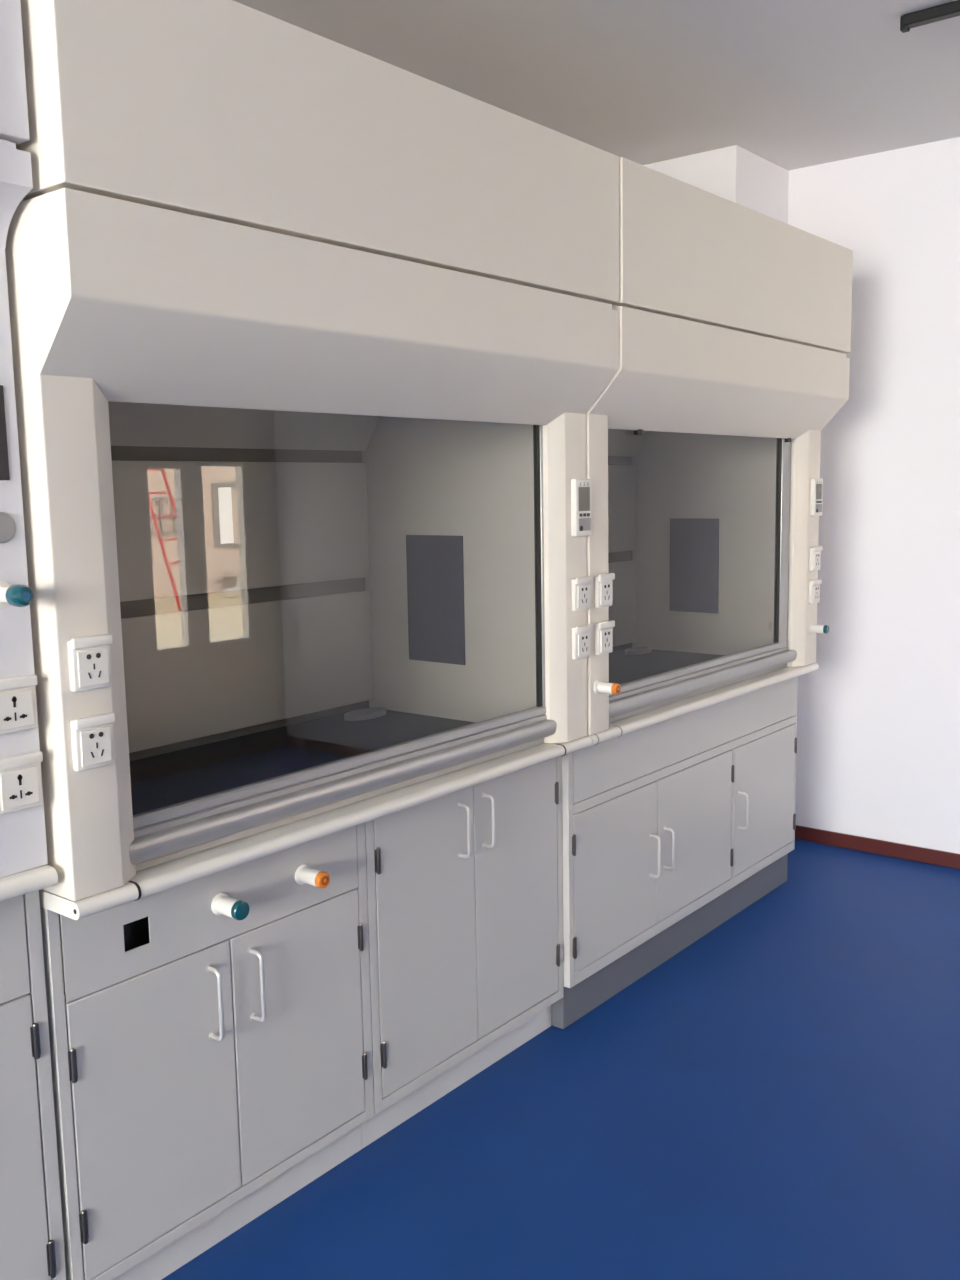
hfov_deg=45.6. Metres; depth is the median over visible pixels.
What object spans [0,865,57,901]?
countertop
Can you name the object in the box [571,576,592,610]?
power socket
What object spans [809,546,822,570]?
power socket
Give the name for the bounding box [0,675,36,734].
power socket
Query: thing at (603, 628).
power socket
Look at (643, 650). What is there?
sink
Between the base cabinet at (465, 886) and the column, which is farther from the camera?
the column
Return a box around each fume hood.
[0,0,47,877]
[5,0,619,900]
[586,157,852,734]
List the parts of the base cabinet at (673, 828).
door, handle, handle, fascia panel, door, handle, door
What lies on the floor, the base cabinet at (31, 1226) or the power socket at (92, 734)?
the base cabinet at (31, 1226)
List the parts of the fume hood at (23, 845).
service knob, display panel, panel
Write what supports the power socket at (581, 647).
attached to the fume hood at (314, 338)
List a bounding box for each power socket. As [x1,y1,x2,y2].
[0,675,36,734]
[0,751,42,814]
[67,634,112,691]
[70,712,115,771]
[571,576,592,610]
[572,624,592,659]
[595,573,614,607]
[595,620,614,654]
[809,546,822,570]
[809,579,821,603]
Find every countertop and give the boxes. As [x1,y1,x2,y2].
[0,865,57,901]
[39,736,591,919]
[587,663,818,746]
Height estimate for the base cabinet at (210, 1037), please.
0.806 m
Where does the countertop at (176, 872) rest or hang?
on the base cabinet at (210, 1037)
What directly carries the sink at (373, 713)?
in the fume hood at (314, 338)
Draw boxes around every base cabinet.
[0,890,65,1279]
[40,823,373,1279]
[362,757,563,1147]
[551,677,797,1028]
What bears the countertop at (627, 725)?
on the base cabinet at (673, 828)
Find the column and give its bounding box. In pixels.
[643,145,788,223]
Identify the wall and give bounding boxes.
[788,137,959,853]
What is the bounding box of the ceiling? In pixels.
[233,0,959,170]
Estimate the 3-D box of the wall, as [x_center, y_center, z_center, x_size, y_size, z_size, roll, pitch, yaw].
[2.546,-0.412,3.748,4.500,2.708,0.150,5,10,38]
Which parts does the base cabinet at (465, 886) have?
door, handle, handle, door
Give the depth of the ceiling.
3.35 m
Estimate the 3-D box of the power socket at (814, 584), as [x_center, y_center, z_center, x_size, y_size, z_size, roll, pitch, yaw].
[1.192,-0.172,4.062,0.021,0.086,0.072,5,10,38]
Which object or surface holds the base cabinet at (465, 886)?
on the floor
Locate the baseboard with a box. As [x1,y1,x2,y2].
[795,825,959,868]
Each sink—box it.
[344,707,385,720]
[625,646,651,654]
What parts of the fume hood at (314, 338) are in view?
panel, corner post, panel, panel, sash frame, airfoil sill, inspection panel, corner post, control panel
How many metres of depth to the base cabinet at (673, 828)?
3.51 m
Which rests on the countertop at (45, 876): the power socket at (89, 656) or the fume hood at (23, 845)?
the fume hood at (23, 845)
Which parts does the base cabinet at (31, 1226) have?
door, frame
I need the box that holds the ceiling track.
[900,0,959,32]
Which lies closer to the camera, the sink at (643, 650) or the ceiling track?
the ceiling track
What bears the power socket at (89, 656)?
attached to the fume hood at (314, 338)
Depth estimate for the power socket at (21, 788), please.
1.78 m
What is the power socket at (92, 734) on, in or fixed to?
attached to the fume hood at (314, 338)
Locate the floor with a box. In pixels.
[162,839,959,1279]
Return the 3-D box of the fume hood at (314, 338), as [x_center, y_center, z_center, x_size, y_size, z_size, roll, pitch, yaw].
[-0.456,-0.395,2.519,0.865,1.428,1.494,5,10,38]
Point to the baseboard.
(909, 852)
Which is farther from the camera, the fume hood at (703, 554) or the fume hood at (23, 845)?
the fume hood at (703, 554)
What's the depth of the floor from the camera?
2.62 m
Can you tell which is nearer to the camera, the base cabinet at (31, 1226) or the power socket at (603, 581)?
the base cabinet at (31, 1226)
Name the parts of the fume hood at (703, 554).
corner post, service knob, panel, panel, inspection panel, sash frame, airfoil sill, panel, corner post, service knob, control panel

